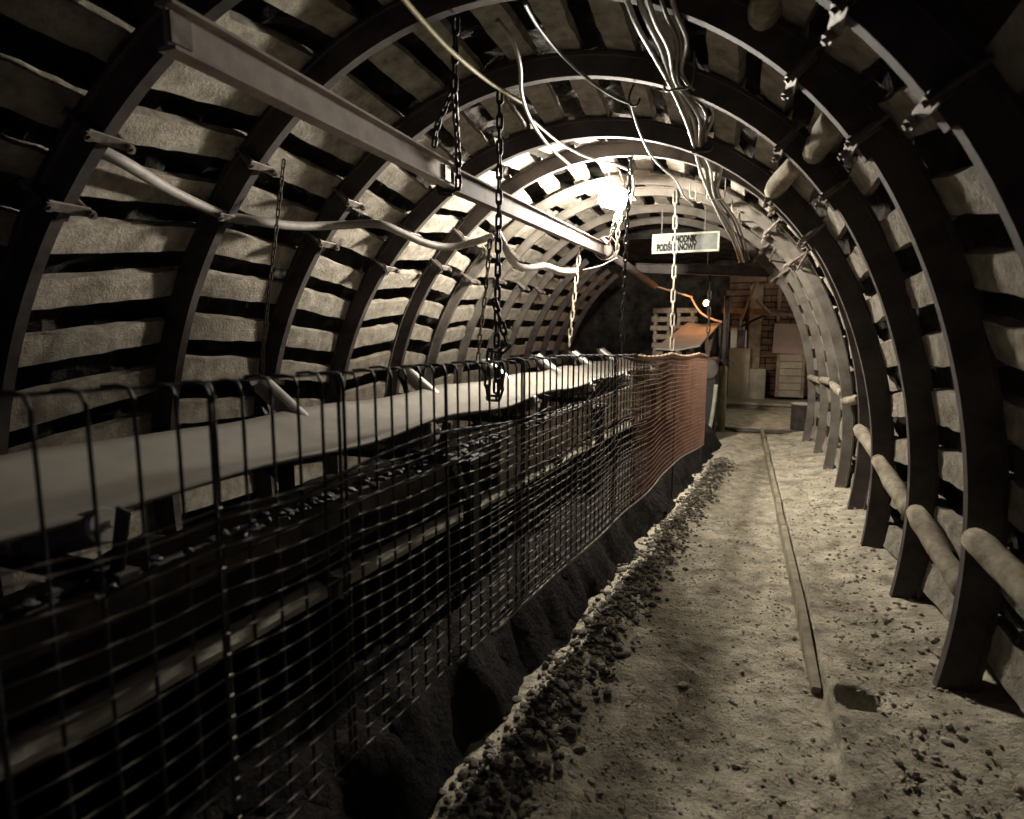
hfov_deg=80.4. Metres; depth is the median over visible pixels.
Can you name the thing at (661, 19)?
slab
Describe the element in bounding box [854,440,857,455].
slab
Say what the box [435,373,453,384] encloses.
slab
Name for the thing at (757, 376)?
concrete block
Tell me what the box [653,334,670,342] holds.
stacked stones
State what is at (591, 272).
arch
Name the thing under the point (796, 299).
slab
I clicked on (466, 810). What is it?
rubble
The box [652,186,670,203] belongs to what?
slab
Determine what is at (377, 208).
slab
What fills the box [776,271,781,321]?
stud
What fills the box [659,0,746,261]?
cable
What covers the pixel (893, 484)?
spacer
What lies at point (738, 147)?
slab
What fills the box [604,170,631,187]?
slab
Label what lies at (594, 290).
slab
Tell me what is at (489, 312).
slab
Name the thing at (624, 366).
wire mesh fence
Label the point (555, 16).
slab
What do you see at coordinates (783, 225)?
slab
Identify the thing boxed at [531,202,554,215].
slab
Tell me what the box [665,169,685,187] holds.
slab
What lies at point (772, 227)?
steel arch
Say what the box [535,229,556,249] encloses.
slab
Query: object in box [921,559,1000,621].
slab
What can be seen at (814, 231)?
steel arch
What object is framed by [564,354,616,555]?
mesh panel
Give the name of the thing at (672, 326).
chain
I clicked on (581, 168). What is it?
slab
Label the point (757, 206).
slab
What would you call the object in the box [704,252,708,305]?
lamp
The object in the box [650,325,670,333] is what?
stacked stones
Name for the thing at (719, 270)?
girder
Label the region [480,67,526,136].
slab
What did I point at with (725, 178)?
hanger
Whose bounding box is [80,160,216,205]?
slab
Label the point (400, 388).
slab
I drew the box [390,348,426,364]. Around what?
slab
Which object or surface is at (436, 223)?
slab
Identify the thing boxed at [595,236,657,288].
pipe
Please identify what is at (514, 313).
slab
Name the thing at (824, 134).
spacer
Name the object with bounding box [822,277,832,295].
slab
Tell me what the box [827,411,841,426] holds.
slab
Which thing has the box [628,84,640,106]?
hook
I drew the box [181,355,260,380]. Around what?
slab
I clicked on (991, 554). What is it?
spacer
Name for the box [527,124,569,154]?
slab
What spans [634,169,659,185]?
slab
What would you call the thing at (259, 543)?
wire
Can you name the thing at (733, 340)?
switch box
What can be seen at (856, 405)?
slab
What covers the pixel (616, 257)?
power cable
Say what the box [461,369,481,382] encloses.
slab
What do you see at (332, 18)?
slab
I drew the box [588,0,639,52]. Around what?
slab
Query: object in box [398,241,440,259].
slab
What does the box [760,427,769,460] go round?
board
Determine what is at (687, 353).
stacked stones
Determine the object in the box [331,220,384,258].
slab
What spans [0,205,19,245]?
slab
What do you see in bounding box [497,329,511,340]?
slab
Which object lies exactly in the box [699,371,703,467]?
fence post
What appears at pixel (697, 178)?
slab
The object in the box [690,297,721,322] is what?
power cable
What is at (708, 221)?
slab
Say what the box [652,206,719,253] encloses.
hanging sign
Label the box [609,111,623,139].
slab
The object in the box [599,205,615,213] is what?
slab
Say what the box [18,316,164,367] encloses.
slab
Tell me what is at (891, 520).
slab
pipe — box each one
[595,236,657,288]
[740,282,757,319]
[741,315,766,326]
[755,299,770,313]
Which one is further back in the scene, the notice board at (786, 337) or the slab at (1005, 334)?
the notice board at (786, 337)
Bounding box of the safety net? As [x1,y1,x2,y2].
[630,352,708,505]
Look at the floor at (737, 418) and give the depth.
13.08 m
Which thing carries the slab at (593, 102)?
on the steel arch at (828, 176)
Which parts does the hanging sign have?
sign frame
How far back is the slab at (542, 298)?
11.35 m
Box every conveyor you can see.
[0,348,674,780]
[655,322,720,421]
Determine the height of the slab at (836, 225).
0.326 m
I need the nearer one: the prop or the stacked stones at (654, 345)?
the prop
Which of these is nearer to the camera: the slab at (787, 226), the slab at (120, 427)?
the slab at (120, 427)
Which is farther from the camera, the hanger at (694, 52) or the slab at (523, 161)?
the slab at (523, 161)
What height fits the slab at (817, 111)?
0.233 m
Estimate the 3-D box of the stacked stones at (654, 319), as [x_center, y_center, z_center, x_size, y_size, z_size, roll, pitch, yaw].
[3.498,-2.063,14.130,0.448,0.202,0.313,3,8,20]
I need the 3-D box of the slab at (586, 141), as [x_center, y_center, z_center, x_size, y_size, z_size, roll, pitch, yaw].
[0.620,-2.660,5.810,0.201,0.181,1.052,3,8,23]
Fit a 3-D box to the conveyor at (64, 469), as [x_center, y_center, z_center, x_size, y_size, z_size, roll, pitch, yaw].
[0.155,0.165,6.149,1.569,1.325,11.395,3,8,24]
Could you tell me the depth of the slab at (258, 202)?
4.60 m
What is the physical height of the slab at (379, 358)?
0.342 m
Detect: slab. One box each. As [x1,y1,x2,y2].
[0,0,134,62]
[0,53,87,128]
[0,134,48,179]
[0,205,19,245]
[8,409,151,453]
[9,362,157,431]
[12,502,156,590]
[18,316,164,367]
[32,266,177,309]
[50,216,195,253]
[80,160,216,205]
[119,106,247,159]
[151,60,268,116]
[179,396,254,423]
[179,473,255,513]
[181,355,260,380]
[189,312,269,341]
[200,269,282,303]
[214,10,316,71]
[215,228,297,268]
[239,186,318,221]
[264,0,361,37]
[268,147,343,198]
[275,398,324,412]
[277,460,322,489]
[279,360,330,382]
[286,325,338,351]
[290,120,367,164]
[297,288,350,319]
[310,255,364,290]
[329,73,403,126]
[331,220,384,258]
[342,456,368,469]
[343,176,406,225]
[345,380,385,400]
[346,349,390,379]
[354,322,398,347]
[363,297,408,320]
[367,41,445,102]
[376,163,429,204]
[377,0,393,5]
[377,269,422,289]
[385,377,415,392]
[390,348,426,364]
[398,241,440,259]
[399,319,434,341]
[403,114,458,167]
[406,211,461,232]
[409,295,444,318]
[413,18,483,79]
[423,268,457,294]
[424,348,458,368]
[428,185,476,212]
[430,326,465,344]
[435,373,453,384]
[438,420,452,429]
[441,242,471,271]
[442,111,490,156]
[450,305,474,322]
[460,420,472,427]
[461,217,490,248]
[461,285,484,299]
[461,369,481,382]
[462,161,506,187]
[465,348,486,359]
[467,262,498,276]
[470,2,535,61]
[471,327,493,339]
[474,304,501,319]
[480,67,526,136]
[481,241,515,257]
[486,212,512,229]
[489,138,537,170]
[490,288,511,300]
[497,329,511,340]
[501,221,535,238]
[504,268,524,282]
[506,174,532,204]
[506,308,520,319]
[507,55,564,124]
[509,363,520,374]
[510,326,531,337]
[511,290,529,302]
[511,345,525,355]
[515,244,542,263]
[518,409,535,414]
[520,308,539,320]
[524,271,542,286]
[525,341,542,351]
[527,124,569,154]
[528,0,584,51]
[528,360,535,367]
[529,292,549,303]
[530,326,547,335]
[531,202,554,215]
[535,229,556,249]
[537,157,559,194]
[539,310,555,319]
[541,253,556,270]
[542,275,560,289]
[542,341,554,349]
[543,189,577,208]
[546,325,560,334]
[548,294,564,305]
[552,342,566,350]
[554,210,575,227]
[555,310,567,320]
[556,240,570,256]
[557,358,562,364]
[560,279,573,290]
[564,296,576,306]
[565,116,600,145]
[568,144,589,180]
[569,49,609,117]
[571,299,586,308]
[572,264,587,277]
[574,176,602,196]
[576,198,597,222]
[577,285,586,293]
[587,273,597,281]
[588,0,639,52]
[588,288,596,296]
[590,276,605,285]
[594,215,607,231]
[597,138,619,172]
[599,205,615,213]
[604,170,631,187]
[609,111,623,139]
[621,46,655,119]
[629,185,644,206]
[631,202,649,218]
[633,157,653,169]
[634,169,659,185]
[650,10,690,63]
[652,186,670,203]
[653,113,665,122]
[655,201,672,216]
[659,56,695,129]
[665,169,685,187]
[666,160,686,173]
[678,198,695,206]
[684,203,696,218]
[694,175,710,182]
[698,168,718,181]
[703,204,716,213]
[706,29,746,85]
[706,211,720,225]
[714,77,745,148]
[726,186,743,200]
[731,181,747,195]
[735,144,743,153]
[754,100,793,171]
[754,203,768,217]
[758,199,769,212]
[760,23,808,113]
[779,0,818,30]
[779,221,794,237]
[786,225,798,238]
[791,173,816,202]
[793,292,808,305]
[801,247,813,264]
[802,310,812,323]
[808,73,869,152]
[809,336,824,350]
[810,251,819,267]
[810,426,827,441]
[813,358,826,370]
[814,402,830,417]
[815,383,829,393]
[820,277,830,295]
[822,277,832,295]
[822,436,840,454]
[823,169,867,240]
[824,0,950,74]
[827,387,830,402]
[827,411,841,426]
[832,305,841,326]
[834,447,853,484]
[837,312,844,329]
[838,367,854,389]
[839,419,857,455]
[840,398,857,421]
[843,336,848,355]
[846,219,883,280]
[847,342,851,358]
[848,137,914,196]
[849,473,853,488]
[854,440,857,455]
[866,270,911,323]
[866,486,893,523]
[878,41,986,138]
[879,328,928,367]
[880,209,957,251]
[883,523,902,558]
[887,375,898,393]
[890,388,938,416]
[890,480,946,508]
[893,437,943,464]
[905,271,980,308]
[921,331,1007,366]
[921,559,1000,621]
[930,164,998,215]
[931,387,1015,444]
[934,504,1009,558]
[938,448,1013,490]
[964,246,1023,297]
[982,313,1023,370]
[984,0,1023,96]
[987,616,1023,712]
[1000,549,1023,618]
[1002,392,1023,449]
[1008,473,1023,532]
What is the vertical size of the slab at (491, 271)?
0.258 m
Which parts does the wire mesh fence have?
cord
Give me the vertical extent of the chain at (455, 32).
0.883 m
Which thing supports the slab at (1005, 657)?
attached to the steel arch at (943, 63)
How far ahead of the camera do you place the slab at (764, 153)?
4.54 m
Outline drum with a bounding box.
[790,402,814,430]
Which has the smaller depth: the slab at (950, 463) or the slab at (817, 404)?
the slab at (950, 463)
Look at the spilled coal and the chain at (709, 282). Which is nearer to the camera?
the spilled coal
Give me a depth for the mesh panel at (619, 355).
4.67 m
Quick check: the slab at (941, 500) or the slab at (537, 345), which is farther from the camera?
the slab at (537, 345)
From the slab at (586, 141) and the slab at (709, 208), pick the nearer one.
the slab at (586, 141)
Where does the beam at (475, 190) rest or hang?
hanging from the chain at (455, 32)
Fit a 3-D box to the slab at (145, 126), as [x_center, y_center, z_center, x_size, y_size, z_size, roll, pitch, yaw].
[-1.952,-1.607,3.528,0.183,0.326,1.114,2,8,16]
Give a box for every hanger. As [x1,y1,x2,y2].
[663,51,695,91]
[690,129,714,153]
[707,178,725,200]
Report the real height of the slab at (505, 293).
0.190 m
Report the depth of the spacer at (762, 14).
2.73 m
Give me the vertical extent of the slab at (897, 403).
0.312 m
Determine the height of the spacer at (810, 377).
0.101 m
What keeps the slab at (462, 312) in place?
attached to the steel arch at (772, 227)
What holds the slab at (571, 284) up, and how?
attached to the arch at (584, 263)
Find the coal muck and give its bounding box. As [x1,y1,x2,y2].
[0,414,721,818]
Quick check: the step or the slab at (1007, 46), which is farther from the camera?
the step
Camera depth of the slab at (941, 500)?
3.83 m
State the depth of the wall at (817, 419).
10.10 m
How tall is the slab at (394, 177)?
0.270 m
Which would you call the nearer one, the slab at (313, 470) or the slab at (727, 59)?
the slab at (727, 59)
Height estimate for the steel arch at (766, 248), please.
3.972 m
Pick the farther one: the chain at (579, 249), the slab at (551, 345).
the slab at (551, 345)
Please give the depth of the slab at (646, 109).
4.73 m
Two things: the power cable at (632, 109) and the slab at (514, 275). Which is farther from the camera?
the slab at (514, 275)
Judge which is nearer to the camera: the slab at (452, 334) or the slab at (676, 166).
the slab at (676, 166)
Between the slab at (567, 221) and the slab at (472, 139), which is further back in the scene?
the slab at (567, 221)
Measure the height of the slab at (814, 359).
0.199 m
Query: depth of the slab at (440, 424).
9.06 m
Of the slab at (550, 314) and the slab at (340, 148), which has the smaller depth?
the slab at (340, 148)
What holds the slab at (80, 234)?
attached to the steel arch at (943, 63)
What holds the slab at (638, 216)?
on the steel arch at (766, 248)
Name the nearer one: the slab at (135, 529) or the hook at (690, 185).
the slab at (135, 529)
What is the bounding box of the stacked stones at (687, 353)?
[674,352,694,359]
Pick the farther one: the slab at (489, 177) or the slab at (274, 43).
the slab at (489, 177)
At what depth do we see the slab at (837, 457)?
7.19 m
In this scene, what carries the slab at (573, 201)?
on the steel arch at (772, 227)
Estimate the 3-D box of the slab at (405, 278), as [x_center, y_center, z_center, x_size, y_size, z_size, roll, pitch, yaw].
[-1.306,-1.439,6.693,0.190,0.305,1.053,3,8,24]
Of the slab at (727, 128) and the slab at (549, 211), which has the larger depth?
the slab at (549, 211)
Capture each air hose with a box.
[101,147,493,250]
[494,232,576,274]
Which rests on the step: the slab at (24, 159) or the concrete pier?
the concrete pier
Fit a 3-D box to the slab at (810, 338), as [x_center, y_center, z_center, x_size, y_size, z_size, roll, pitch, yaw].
[4.440,-0.971,8.822,0.110,0.211,1.008,2,8,17]
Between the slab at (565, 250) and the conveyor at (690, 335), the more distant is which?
the conveyor at (690, 335)
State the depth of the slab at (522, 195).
7.16 m
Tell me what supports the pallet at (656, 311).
on the stacked stones at (654, 319)
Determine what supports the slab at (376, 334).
attached to the steel arch at (814, 231)
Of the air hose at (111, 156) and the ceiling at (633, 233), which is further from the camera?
the ceiling at (633, 233)
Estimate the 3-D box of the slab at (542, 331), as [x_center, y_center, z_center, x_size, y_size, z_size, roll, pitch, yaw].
[0.531,-1.597,12.357,0.147,0.213,0.973,3,8,20]
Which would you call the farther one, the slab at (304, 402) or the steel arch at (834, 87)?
the slab at (304, 402)
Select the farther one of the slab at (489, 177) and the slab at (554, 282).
the slab at (554, 282)
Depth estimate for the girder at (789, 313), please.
12.44 m
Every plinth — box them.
[650,370,671,411]
[671,369,690,412]
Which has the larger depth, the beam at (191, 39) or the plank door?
the plank door
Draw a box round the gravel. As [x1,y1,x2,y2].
[458,441,969,818]
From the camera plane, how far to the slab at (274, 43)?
3.36 m
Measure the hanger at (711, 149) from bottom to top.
0.218 m
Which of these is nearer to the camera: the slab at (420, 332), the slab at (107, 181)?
the slab at (107, 181)
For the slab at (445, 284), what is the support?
attached to the steel arch at (438, 263)
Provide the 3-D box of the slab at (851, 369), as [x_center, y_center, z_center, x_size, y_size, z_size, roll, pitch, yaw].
[3.822,-0.394,6.914,0.104,0.265,0.938,3,8,20]
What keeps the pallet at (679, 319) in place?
on the stacked stones
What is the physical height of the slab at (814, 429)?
0.209 m
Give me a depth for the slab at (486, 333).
9.65 m
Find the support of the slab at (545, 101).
on the steel arch at (828, 176)
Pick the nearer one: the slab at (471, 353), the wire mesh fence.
the wire mesh fence
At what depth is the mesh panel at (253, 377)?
1.65 m
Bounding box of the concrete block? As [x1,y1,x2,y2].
[748,368,765,398]
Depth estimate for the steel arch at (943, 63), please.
2.10 m
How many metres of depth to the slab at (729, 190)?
6.68 m
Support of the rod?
attached to the steel arch at (772, 227)
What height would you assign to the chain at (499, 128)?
2.224 m
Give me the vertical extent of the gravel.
0.516 m
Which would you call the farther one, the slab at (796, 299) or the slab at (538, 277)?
the slab at (538, 277)
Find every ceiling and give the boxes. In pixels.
[0,0,953,263]
[566,218,764,266]
[590,209,750,240]
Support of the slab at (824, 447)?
attached to the steel arch at (835, 414)
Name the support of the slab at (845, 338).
attached to the steel arch at (772, 227)
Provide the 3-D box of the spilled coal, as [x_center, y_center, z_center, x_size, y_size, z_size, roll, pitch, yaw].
[0.471,0.012,5.431,0.268,0.043,8.610,3,8,23]
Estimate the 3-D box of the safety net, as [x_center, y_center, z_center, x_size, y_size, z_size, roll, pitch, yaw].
[1.763,0.015,6.415,0.057,1.333,3.682,4,8,26]
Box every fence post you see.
[670,362,677,502]
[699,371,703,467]
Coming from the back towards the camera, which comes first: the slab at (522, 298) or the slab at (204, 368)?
the slab at (522, 298)
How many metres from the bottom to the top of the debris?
0.268 m
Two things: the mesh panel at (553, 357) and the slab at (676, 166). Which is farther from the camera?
the slab at (676, 166)
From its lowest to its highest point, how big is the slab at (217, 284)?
0.228 m
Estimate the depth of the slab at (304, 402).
6.23 m
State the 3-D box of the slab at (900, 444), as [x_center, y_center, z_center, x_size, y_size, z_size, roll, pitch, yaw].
[2.818,0.310,4.242,0.067,0.292,0.997,3,8,20]
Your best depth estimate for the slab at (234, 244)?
4.75 m
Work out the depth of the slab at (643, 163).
6.75 m
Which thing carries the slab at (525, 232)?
on the steel arch at (835, 414)
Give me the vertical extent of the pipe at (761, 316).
0.318 m
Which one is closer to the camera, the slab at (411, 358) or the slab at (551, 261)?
the slab at (411, 358)
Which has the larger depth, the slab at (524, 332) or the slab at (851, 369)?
the slab at (524, 332)
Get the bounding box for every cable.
[401,0,522,104]
[495,18,602,195]
[522,0,630,103]
[532,118,634,207]
[583,257,616,270]
[624,0,739,262]
[630,103,694,205]
[636,0,742,261]
[645,0,744,262]
[657,286,692,297]
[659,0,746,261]
[670,0,749,259]
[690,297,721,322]
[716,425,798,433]
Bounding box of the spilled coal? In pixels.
[0,377,660,623]
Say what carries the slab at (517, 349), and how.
attached to the steel arch at (763, 260)
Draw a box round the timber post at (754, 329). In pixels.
[747,285,763,367]
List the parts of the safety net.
cord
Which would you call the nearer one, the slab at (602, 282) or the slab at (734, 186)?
the slab at (734, 186)
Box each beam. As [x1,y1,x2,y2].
[154,0,453,187]
[450,167,606,255]
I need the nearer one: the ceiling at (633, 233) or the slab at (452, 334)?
the slab at (452, 334)
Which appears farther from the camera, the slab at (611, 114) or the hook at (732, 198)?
the hook at (732, 198)
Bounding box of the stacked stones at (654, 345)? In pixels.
[651,343,660,350]
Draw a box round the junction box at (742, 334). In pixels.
[738,320,746,347]
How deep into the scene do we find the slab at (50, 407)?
3.91 m
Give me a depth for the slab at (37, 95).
2.77 m
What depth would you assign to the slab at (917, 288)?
3.42 m
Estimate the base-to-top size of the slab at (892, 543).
0.311 m
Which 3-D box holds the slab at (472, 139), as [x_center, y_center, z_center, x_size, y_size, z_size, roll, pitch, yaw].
[-0.445,-2.397,5.123,0.207,0.240,1.004,2,8,18]
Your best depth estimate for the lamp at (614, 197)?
6.64 m
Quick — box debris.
[783,440,1023,818]
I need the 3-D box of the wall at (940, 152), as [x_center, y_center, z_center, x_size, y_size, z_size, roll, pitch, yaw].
[2.759,0.299,4.273,1.034,4.284,13.006,3,8,20]
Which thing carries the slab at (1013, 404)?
attached to the steel arch at (943, 63)
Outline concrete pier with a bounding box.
[727,348,750,398]
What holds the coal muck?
on the floor at (1006, 726)
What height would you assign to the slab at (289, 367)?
0.308 m
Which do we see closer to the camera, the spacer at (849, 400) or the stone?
the stone
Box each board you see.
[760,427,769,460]
[766,456,785,534]
[772,324,807,353]
[780,525,820,694]
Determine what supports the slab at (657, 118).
on the steel arch at (438, 263)
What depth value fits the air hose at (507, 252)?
6.43 m
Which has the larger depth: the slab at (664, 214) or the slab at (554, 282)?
the slab at (554, 282)
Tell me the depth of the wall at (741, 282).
15.74 m
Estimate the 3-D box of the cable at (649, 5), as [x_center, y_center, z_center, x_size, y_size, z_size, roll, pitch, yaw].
[1.971,-2.061,5.885,0.150,0.558,7.019,3,8,24]
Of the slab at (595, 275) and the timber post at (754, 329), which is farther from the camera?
the timber post at (754, 329)
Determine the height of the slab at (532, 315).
0.229 m
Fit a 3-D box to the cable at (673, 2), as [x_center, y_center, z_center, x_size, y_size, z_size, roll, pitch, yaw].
[2.033,-2.091,5.858,0.190,0.541,7.017,3,8,24]
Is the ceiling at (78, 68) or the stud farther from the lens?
the stud
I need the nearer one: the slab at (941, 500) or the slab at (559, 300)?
the slab at (941, 500)
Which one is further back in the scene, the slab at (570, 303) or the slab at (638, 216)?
the slab at (570, 303)
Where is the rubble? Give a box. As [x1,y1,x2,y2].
[425,457,736,818]
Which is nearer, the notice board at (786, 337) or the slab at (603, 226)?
the slab at (603, 226)
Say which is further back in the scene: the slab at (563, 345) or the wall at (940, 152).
the slab at (563, 345)
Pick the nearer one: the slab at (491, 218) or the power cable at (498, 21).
the power cable at (498, 21)
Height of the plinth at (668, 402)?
1.023 m
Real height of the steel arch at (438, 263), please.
4.021 m
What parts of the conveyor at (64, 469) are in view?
leg, leg, leg, leg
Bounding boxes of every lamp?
[598,170,636,259]
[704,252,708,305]
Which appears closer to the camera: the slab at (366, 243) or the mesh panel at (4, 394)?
the mesh panel at (4, 394)
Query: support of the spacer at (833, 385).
attached to the steel arch at (772, 227)
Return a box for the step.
[726,396,817,411]
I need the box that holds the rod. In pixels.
[796,250,808,270]
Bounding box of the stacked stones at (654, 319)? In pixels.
[652,317,672,324]
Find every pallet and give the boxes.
[653,308,671,316]
[677,308,696,316]
[677,316,697,324]
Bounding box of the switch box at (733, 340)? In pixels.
[730,328,736,347]
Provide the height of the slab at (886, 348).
0.297 m
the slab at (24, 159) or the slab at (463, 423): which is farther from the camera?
the slab at (463, 423)
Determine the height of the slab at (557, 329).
0.212 m
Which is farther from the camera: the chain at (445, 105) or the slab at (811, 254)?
the slab at (811, 254)
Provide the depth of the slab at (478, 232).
7.37 m
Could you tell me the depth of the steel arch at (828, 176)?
3.86 m
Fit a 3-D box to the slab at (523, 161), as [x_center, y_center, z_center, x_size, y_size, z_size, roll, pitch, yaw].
[-0.023,-2.538,6.068,0.222,0.243,1.053,3,8,23]
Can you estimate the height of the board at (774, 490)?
0.163 m
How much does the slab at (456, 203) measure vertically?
0.281 m
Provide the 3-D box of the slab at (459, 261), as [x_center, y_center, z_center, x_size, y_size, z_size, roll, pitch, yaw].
[-0.723,-1.863,7.455,0.170,0.270,0.838,3,8,20]
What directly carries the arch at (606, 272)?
on the floor at (737, 418)
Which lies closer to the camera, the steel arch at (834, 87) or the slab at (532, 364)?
the steel arch at (834, 87)
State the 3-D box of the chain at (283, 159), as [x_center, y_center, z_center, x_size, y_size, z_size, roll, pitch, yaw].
[-1.741,-0.941,4.410,0.328,1.668,0.032,3,8,20]
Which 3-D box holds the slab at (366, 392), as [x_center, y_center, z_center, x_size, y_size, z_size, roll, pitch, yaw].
[-1.777,-0.150,7.036,0.110,0.311,1.050,3,8,24]
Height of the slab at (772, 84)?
0.216 m
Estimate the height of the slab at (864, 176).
0.219 m
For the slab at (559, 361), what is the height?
0.214 m
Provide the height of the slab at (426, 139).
0.258 m
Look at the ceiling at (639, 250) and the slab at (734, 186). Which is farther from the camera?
the ceiling at (639, 250)
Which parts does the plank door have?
door frame, door frame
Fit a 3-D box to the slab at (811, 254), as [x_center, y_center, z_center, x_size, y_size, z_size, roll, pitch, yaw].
[3.089,-1.595,6.054,0.149,0.276,0.838,3,8,20]
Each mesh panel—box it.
[0,379,241,818]
[179,370,357,818]
[317,364,450,754]
[427,357,525,666]
[506,354,574,599]
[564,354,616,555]
[608,354,644,518]
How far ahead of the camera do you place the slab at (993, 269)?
2.44 m
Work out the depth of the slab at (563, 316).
13.33 m
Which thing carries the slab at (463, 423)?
attached to the steel arch at (766, 248)
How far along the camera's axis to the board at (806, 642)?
3.83 m
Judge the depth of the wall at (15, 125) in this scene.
4.71 m
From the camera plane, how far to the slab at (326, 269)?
5.75 m
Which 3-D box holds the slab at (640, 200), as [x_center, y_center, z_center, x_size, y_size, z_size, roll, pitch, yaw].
[1.677,-2.991,8.479,0.224,0.102,1.040,3,8,20]
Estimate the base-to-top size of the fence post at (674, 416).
1.672 m
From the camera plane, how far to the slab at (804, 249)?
6.49 m
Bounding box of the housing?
[690,357,718,433]
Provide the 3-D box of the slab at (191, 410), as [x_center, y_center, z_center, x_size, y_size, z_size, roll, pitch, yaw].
[-2.522,-0.009,5.109,0.104,0.232,1.008,3,8,20]
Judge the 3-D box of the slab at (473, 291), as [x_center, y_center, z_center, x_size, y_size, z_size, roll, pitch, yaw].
[-0.587,-1.628,8.417,0.161,0.245,0.938,3,8,20]
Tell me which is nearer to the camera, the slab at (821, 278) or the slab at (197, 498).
the slab at (197, 498)
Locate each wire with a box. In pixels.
[105,406,550,596]
[196,399,597,571]
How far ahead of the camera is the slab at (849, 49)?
2.56 m
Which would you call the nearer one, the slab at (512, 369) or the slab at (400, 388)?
the slab at (400, 388)
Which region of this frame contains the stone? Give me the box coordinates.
[677,681,688,687]
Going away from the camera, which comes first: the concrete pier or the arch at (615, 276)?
the arch at (615, 276)
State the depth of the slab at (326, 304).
5.86 m
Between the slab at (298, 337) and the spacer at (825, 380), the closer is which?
the slab at (298, 337)
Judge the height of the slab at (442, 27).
0.165 m
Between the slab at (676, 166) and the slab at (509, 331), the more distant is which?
the slab at (509, 331)
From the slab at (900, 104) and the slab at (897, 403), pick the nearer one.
the slab at (900, 104)
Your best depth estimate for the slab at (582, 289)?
13.16 m
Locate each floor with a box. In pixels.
[427,430,1023,818]
[574,395,815,434]
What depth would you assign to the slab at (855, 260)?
4.42 m
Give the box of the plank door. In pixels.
[774,354,804,397]
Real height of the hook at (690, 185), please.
0.157 m
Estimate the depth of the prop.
11.28 m
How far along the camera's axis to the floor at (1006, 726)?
3.06 m
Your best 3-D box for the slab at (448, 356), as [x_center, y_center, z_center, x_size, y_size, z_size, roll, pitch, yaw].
[-0.987,-0.729,8.683,0.128,0.268,0.938,3,8,20]
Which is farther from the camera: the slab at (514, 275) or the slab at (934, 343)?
the slab at (514, 275)
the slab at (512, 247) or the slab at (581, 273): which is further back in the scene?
the slab at (581, 273)
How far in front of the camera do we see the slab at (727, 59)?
3.61 m
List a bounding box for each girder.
[636,263,769,276]
[722,307,793,316]
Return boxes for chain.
[260,158,285,375]
[431,90,450,147]
[436,14,461,196]
[476,238,491,360]
[484,298,511,401]
[493,90,503,394]
[568,246,580,346]
[620,157,632,353]
[669,189,677,351]
[705,273,711,354]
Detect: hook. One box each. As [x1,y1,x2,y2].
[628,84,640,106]
[689,185,696,198]
[731,198,738,212]
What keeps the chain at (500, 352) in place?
hanging from the chain at (499, 128)
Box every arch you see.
[0,0,1023,596]
[151,0,1009,692]
[253,50,938,599]
[325,117,894,548]
[384,139,870,509]
[423,173,853,487]
[451,186,840,469]
[481,204,828,453]
[500,216,815,441]
[520,259,588,414]
[537,264,600,412]
[551,269,610,408]
[563,273,618,365]
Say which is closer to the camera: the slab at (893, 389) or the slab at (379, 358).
the slab at (893, 389)
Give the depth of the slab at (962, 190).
2.44 m
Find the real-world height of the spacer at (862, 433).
0.246 m
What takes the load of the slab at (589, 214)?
on the steel arch at (835, 414)
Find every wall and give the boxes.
[0,106,597,559]
[566,260,817,399]
[726,276,818,396]
[797,0,1023,630]
[816,351,828,426]
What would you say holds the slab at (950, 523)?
attached to the steel arch at (828, 176)
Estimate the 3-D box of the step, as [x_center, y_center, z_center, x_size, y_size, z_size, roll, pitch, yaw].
[7.149,-0.084,14.625,4.403,0.182,1.350,3,8,24]
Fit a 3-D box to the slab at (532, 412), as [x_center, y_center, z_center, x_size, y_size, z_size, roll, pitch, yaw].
[0.332,0.093,12.649,0.086,0.209,0.973,3,8,20]
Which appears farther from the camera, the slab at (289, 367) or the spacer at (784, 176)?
the slab at (289, 367)
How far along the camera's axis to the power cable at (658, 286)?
11.99 m
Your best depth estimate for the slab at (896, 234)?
3.42 m
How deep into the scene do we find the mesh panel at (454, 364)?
2.62 m
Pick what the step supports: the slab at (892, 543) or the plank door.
the plank door
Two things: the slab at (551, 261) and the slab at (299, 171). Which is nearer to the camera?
the slab at (299, 171)
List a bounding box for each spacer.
[748,0,781,30]
[764,158,801,198]
[802,112,841,163]
[807,374,818,382]
[818,377,829,384]
[829,381,840,397]
[841,395,857,405]
[853,424,870,457]
[871,454,906,517]
[906,504,958,595]
[961,528,1023,609]
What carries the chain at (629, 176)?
hanging from the steel arch at (438, 263)
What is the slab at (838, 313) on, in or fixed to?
attached to the steel arch at (772, 227)
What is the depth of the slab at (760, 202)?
6.48 m
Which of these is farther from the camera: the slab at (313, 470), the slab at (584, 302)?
the slab at (584, 302)
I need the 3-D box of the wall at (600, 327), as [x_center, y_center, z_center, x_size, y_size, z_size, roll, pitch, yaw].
[6.255,-2.418,16.239,10.001,5.000,0.229,3,8,20]
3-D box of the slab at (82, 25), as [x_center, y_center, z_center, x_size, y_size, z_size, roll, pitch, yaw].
[-1.999,-1.691,2.492,0.205,0.225,0.859,3,8,24]
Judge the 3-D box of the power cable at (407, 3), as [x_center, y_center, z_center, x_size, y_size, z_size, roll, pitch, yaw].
[-0.241,-2.066,3.592,0.084,0.151,1.804,3,8,19]
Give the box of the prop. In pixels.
[716,296,733,431]
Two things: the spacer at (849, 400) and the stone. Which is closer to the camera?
the stone
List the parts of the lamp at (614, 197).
chain, lamp glass, chain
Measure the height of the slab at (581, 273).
0.206 m
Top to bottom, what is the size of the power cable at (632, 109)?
0.167 m
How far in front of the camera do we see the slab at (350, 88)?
4.28 m
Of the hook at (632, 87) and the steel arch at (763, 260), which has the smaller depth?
the hook at (632, 87)
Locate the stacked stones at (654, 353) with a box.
[652,351,671,355]
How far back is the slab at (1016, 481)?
2.67 m

